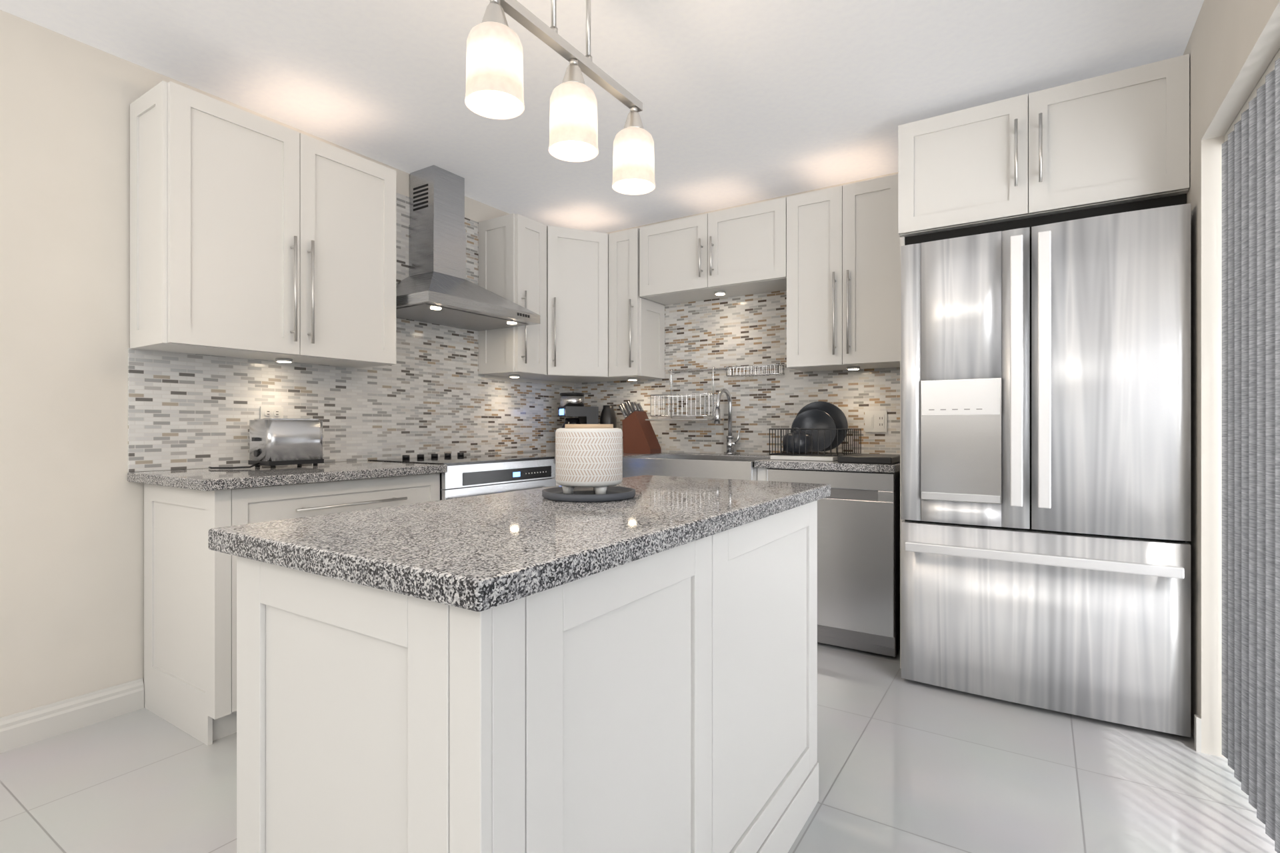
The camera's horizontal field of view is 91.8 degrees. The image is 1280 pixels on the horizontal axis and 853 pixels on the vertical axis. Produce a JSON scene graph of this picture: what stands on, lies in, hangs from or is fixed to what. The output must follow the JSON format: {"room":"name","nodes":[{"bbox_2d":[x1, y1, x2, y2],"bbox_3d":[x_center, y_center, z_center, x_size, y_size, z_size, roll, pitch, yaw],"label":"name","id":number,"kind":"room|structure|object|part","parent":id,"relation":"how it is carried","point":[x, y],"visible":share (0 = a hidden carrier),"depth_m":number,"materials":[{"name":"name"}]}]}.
{"room":"kitchen","nodes":[
{"label":"kitchen","id":0,"kind":"room"},
{"bbox_2d":[0,10,573,717],"bbox_3d":[-2.356,-0.150,1.716,0.120,2.420,6.970,0,0,33],"label":"wall","id":1,"kind":"structure","parent":0,"point":[71,561],"depth_m":2.16,"materials":[{"name":"paint"}]},
{"bbox_2d":[0,678,143,753],"bbox_3d":[-2.996,1.005,0.594,0.020,0.110,4.149,0,0,33],"label":"baseboard","id":2,"kind":"structure","parent":1,"relation":"attached to","point":[20,729],"depth_m":2.16,"materials":[{"name":"white paint"}]},
{"bbox_2d":[130,80,395,367],"bbox_3d":[-1.501,-0.744,2.591,0.348,0.908,0.912,0,0,33],"label":"upper cabinet","id":3,"kind":"object","parent":1,"relation":"attached to","point":[253,237],"visible":1,"depth_m":2.38,"materials":[{"name":"white paint"}]},
{"bbox_2d":[275,358,292,362],"bbox_3d":[-1.530,-0.282,2.665,0.066,0.012,0.066,0,0,33],"label":"puck light","id":4,"kind":"object","parent":3,"relation":"attached to","point":[283,361],"visible":1,"depth_m":2.64,"materials":[{"name":"white plastic"}]},
{"bbox_2d":[128,192,573,471],"bbox_3d":[-1.189,-0.530,3.406,0.008,1.399,2.624,0,0,33],"label":"backsplash","id":5,"kind":"structure","parent":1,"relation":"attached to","point":[431,391],"depth_m":3.09,"materials":[{"name":"tile"}]},
{"bbox_2d":[260,406,283,418],"bbox_3d":[-1.617,-0.059,2.724,0.010,0.055,0.095,0,0,33],"label":"outlet","id":6,"kind":"object","parent":5,"relation":"attached to","point":[271,413],"visible":0.96,"depth_m":2.72,"materials":[{"name":"white plastic"}]},
{"bbox_2d":[396,165,539,331],"bbox_3d":[-0.968,-0.962,3.275,0.502,0.792,0.750,0,0,33],"label":"range hood","id":7,"kind":"object","parent":1,"relation":"attached to","point":[435,287],"visible":0.96,"depth_m":3.26,"materials":[{"name":"silver metal"}]},
{"bbox_2d":[478,213,546,377],"bbox_3d":[-0.755,-0.772,3.748,0.348,0.915,0.264,0,0,33],"label":"upper cabinet","id":8,"kind":"object","parent":1,"relation":"attached to","point":[512,257],"visible":0.98,"depth_m":3.66,"materials":[{"name":"white paint"}]},
{"bbox_2d":[509,375,519,377],"bbox_3d":[-0.770,-0.307,3.805,0.066,0.012,0.066,0,0,33],"label":"puck light","id":9,"kind":"object","parent":8,"relation":"attached to","point":[514,376],"visible":1,"depth_m":3.78,"materials":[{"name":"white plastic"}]},
{"bbox_2d":[0,0,1203,233],"bbox_3d":[-0.906,-1.410,0.781,3.570,0.100,6.970,0,0,33],"label":"ceiling","id":10,"kind":"structure","parent":0,"point":[745,101],"depth_m":2.37,"materials":[{"name":"paint"}]},
{"bbox_2d":[464,0,655,195],"bbox_3d":[-0.177,-1.051,1.680,0.135,0.614,0.718,0,0,33],"label":"pendant light fixture","id":11,"kind":"object","parent":10,"relation":"hanging from","point":[537,27],"depth_m":1.62,"materials":[{"name":"white glass"}]},
{"bbox_3d":[-0.336,-0.828,1.435,0.135,0.168,0.135,0,0,33],"label":"pendant light shade","id":12,"kind":"part","parent":11,"relation":"part of","materials":[{"name":"white glass"}]},
{"bbox_3d":[-0.179,-0.828,1.677,0.135,0.168,0.135,0,0,33],"label":"pendant light shade","id":13,"kind":"part","parent":11,"relation":"part of","materials":[{"name":"white glass"}]},
{"bbox_3d":[-0.019,-0.828,1.925,0.135,0.168,0.135,0,0,33],"label":"pendant light shade","id":14,"kind":"part","parent":11,"relation":"part of","materials":[{"name":"white glass"}]},
{"bbox_2d":[0,643,1277,852],"bbox_3d":[0.102,1.110,0.131,5.970,0.100,6.970,0,0,33],"label":"floor","id":15,"kind":"structure","parent":0,"point":[905,766],"depth_m":1.83,"materials":[{"name":"tile"}]},
{"bbox_2d":[144,473,439,745],"bbox_3d":[-1.369,0.633,2.555,0.608,0.854,0.908,0,0,33],"label":"base cabinet","id":16,"kind":"object","parent":15,"relation":"on","point":[190,633],"visible":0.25,"depth_m":2.17,"materials":[{"name":"white paint"}]},
{"bbox_2d":[127,451,623,491],"bbox_3d":[-0.928,0.188,3.230,0.622,0.035,2.622,0,0,33],"label":"countertop","id":17,"kind":"structure","parent":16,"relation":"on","point":[205,479],"depth_m":2.31,"materials":[{"name":"stone"}]},
{"bbox_2d":[208,418,323,469],"bbox_3d":[-1.542,0.068,2.568,0.216,0.202,0.368,0,0,33],"label":"toaster","id":18,"kind":"object","parent":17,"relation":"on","point":[273,443],"visible":1,"depth_m":2.53,"materials":[{"name":"grey metal"}]},
{"bbox_2d":[558,392,598,427],"bbox_3d":[-0.413,-0.026,4.114,0.230,0.390,0.227,0,0,-22],"label":"coffee maker","id":19,"kind":"object","parent":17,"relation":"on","point":[571,404],"visible":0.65,"depth_m":4.05,"materials":[{"name":"black plastic"}]},
{"bbox_2d":[600,405,616,427],"bbox_3d":[-0.212,0.014,4.135,0.110,0.310,0.110,0,0,33],"label":"jug","id":20,"kind":"object","parent":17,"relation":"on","point":[608,416],"visible":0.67,"depth_m":4.10,"materials":[{"name":"black plastic"}]},
{"bbox_2d":[368,452,555,500],"bbox_3d":[-0.892,0.594,3.241,0.647,0.892,0.756,0,0,33],"label":"range","id":21,"kind":"object","parent":15,"relation":"on","point":[468,475],"visible":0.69,"depth_m":3.07,"materials":[{"name":"silver metal"}]},
{"bbox_2d":[236,500,818,852],"bbox_3d":[-0.074,0.630,1.381,0.569,0.860,1.260,0,0,33],"label":"kitchen island","id":22,"kind":"object","parent":15,"relation":"on","point":[665,702],"visible":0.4,"depth_m":0.92,"materials":[{"name":"white paint"}]},
{"bbox_2d":[208,475,830,611],"bbox_3d":[-0.076,0.181,1.382,0.625,0.035,1.320,0,0,33],"label":"island countertop","id":23,"kind":"structure","parent":22,"relation":"on","point":[480,553],"depth_m":0.95,"materials":[{"name":"stone"}]},
{"bbox_2d":[542,486,635,502],"bbox_3d":[-0.118,0.155,1.440,0.216,0.016,0.216,0,0,33],"label":"tray","id":24,"kind":"object","parent":23,"relation":"on","point":[613,493],"visible":0.92,"depth_m":1.37,"materials":[{"name":"grey stone"}]},
{"bbox_2d":[555,424,622,494],"bbox_3d":[-0.118,0.075,1.440,0.155,0.160,0.155,0,0,33],"label":"vase","id":25,"kind":"object","parent":24,"relation":"on","point":[589,455],"visible":0.98,"depth_m":1.37,"materials":[{"name":"white ceramic"}]},
{"bbox_2d":[757,468,767,481],"bbox_3d":[0.417,0.633,3.558,0.861,0.854,0.608,0,0,33],"label":"base cabinet","id":26,"kind":"object","parent":15,"relation":"on","point":[762,474],"depth_m":3.11,"materials":[{"name":"white paint"}]},
{"bbox_2d":[622,452,899,473],"bbox_3d":[0.584,0.188,3.444,1.684,0.035,0.622,0,0,33],"label":"countertop","id":27,"kind":"structure","parent":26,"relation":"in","point":[836,465],"depth_m":2.93,"materials":[{"name":"stone"}]},
{"bbox_2d":[618,401,661,453],"bbox_3d":[-0.011,0.003,3.940,0.260,0.332,0.130,0,0,33],"label":"knife block","id":28,"kind":"object","parent":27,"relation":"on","point":[639,436],"visible":1,"depth_m":3.89,"materials":[{"name":"brown wood"}]},
{"bbox_2d":[622,454,770,480],"bbox_3d":[0.360,0.289,3.518,0.810,0.231,0.554,0,0,33],"label":"sink","id":29,"kind":"object","parent":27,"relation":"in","point":[724,467],"visible":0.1,"depth_m":3.31,"materials":[{"name":"silver metal"}]},
{"bbox_2d":[714,388,740,454],"bbox_3d":[0.518,-0.029,3.692,0.099,0.398,0.230,0,0,33],"label":"faucet","id":30,"kind":"object","parent":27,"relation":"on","point":[731,443],"visible":0.98,"depth_m":3.75,"materials":[{"name":"silver metal"}]},
{"bbox_2d":[770,454,842,461],"bbox_3d":[0.904,0.159,3.255,0.320,0.020,0.370,0,0,33],"label":"cutting board","id":31,"kind":"object","parent":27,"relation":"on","point":[805,458],"visible":0.58,"depth_m":3.10,"materials":[{"name":"white plastic"}]},
{"bbox_2d":[768,401,861,456],"bbox_3d":[0.921,0.005,3.255,0.386,0.284,0.337,0,0,33],"label":"dish rack","id":32,"kind":"object","parent":31,"relation":"on","point":[818,427],"visible":0.94,"depth_m":3.29,"materials":[{"name":"black metal"}]},
{"bbox_2d":[837,453,899,463],"bbox_3d":[1.123,0.154,2.995,0.240,0.030,0.350,0,0,33],"label":"drying mat","id":33,"kind":"object","parent":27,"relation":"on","point":[876,459],"visible":0.79,"depth_m":2.87,"materials":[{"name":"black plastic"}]},
{"bbox_2d":[767,468,899,657],"bbox_3d":[1.038,0.633,3.169,0.596,0.854,0.570,0,0,33],"label":"dishwasher","id":34,"kind":"object","parent":15,"relation":"on","point":[858,561],"visible":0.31,"depth_m":2.86,"materials":[{"name":"silver metal"}]},
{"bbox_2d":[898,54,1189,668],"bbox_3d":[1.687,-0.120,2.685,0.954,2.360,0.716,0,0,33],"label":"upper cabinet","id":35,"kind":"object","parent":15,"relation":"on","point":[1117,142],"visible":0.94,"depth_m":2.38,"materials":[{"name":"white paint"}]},
{"bbox_2d":[901,203,1190,737],"bbox_3d":[1.645,0.158,2.603,0.905,1.805,0.842,0,0,33],"label":"fridge","id":36,"kind":"object","parent":15,"relation":"on","point":[1042,531],"depth_m":2.25,"materials":[{"name":"silver metal"}]},
{"bbox_3d":[1.436,-0.103,2.281,0.851,1.203,0.074,0,0,33],"label":"fridge handle","id":37,"kind":"part","parent":36,"relation":"part of","materials":[{"name":"silver metal"}]},
{"bbox_3d":[1.470,0.146,2.333,0.905,1.783,0.086,0,0,33],"label":"fridge door","id":38,"kind":"part","parent":36,"relation":"part of","materials":[{"name":"silver metal"}]},
{"bbox_2d":[606,172,897,455],"bbox_3d":[1.060,-0.150,3.589,3.590,2.420,0.120,0,0,33],"label":"wall","id":39,"kind":"structure","parent":0,"point":[795,194],"depth_m":3.74,"materials":[{"name":"paint"}]},
{"bbox_2d":[518,225,627,383],"bbox_3d":[-0.431,-0.772,4.083,0.530,0.915,0.646,0,0,33],"label":"upper cabinet","id":40,"kind":"object","parent":39,"relation":"attached to","point":[577,306],"visible":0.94,"depth_m":3.87,"materials":[{"name":"white paint"}]},
{"bbox_2d":[608,228,664,379],"bbox_3d":[-0.029,-0.772,4.001,0.234,0.915,0.348,0,0,33],"label":"upper cabinet","id":41,"kind":"object","parent":39,"relation":"attached to","point":[636,336],"visible":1,"depth_m":3.90,"materials":[{"name":"white paint"}]},
{"bbox_2d":[627,378,637,380],"bbox_3d":[-0.050,-0.307,4.055,0.066,0.012,0.066,0,0,33],"label":"puck light","id":42,"kind":"object","parent":41,"relation":"attached to","point":[632,379],"visible":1,"depth_m":4.03,"materials":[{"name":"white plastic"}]},
{"bbox_2d":[639,197,786,305],"bbox_3d":[0.463,-1.015,3.683,0.934,0.430,0.348,0,0,33],"label":"upper cabinet","id":43,"kind":"object","parent":39,"relation":"attached to","point":[741,251],"visible":0.98,"depth_m":3.56,"materials":[{"name":"white paint"}]},
{"bbox_2d":[714,291,725,295],"bbox_3d":[0.477,-0.792,3.691,0.066,0.012,0.066,0,0,33],"label":"puck light","id":44,"kind":"object","parent":43,"relation":"attached to","point":[720,293],"visible":1,"depth_m":3.67,"materials":[{"name":"white plastic"}]},
{"bbox_2d":[574,290,899,455],"bbox_3d":[0.493,-0.381,3.878,2.306,1.099,0.008,0,0,33],"label":"backsplash","id":45,"kind":"structure","parent":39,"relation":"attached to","point":[748,330],"depth_m":3.79,"materials":[{"name":"tile"}]},
{"bbox_2d":[645,362,787,420],"bbox_3d":[0.458,-0.205,3.745,0.850,0.335,0.250,0,0,33],"label":"utensil rail","id":46,"kind":"object","parent":45,"relation":"attached to","point":[726,369],"visible":0.94,"depth_m":3.77,"materials":[{"name":"silver metal"}]},
{"bbox_2d":[864,410,887,431],"bbox_3d":[1.277,-0.028,3.358,0.115,0.115,0.012,0,0,33],"label":"outlet","id":47,"kind":"object","parent":45,"relation":"attached to","point":[875,421],"visible":1,"depth_m":3.36,"materials":[{"name":"white plastic"}]},
{"bbox_2d":[786,174,899,371],"bbox_3d":[1.103,-0.772,3.270,0.588,0.915,0.348,0,0,33],"label":"upper cabinet","id":48,"kind":"object","parent":39,"relation":"attached to","point":[843,277],"visible":1,"depth_m":3.15,"materials":[{"name":"white paint"}]},
{"bbox_2d":[846,366,859,369],"bbox_3d":[1.129,-0.307,3.282,0.066,0.012,0.066,0,0,33],"label":"puck light","id":49,"kind":"object","parent":48,"relation":"attached to","point":[854,368],"visible":1,"depth_m":3.26,"materials":[{"name":"white plastic"}]},
{"bbox_2d":[1183,0,1279,757],"bbox_3d":[0.526,-0.150,-0.143,0.160,2.420,6.730,0,0,33],"label":"wall","id":50,"kind":"structure","parent":0,"point":[1232,48],"depth_m":2.00,"materials":[{"name":"paint"}]},
{"bbox_2d":[1222,48,1279,852],"bbox_3d":[0.832,0.058,0.339,0.057,1.974,3.879,0,0,33],"label":"vertical blinds","id":51,"kind":"object","parent":50,"relation":"attached to","point":[1251,449],"visible":0.92,"depth_m":1.70,"materials":[{"name":"fabric"}]}
]}

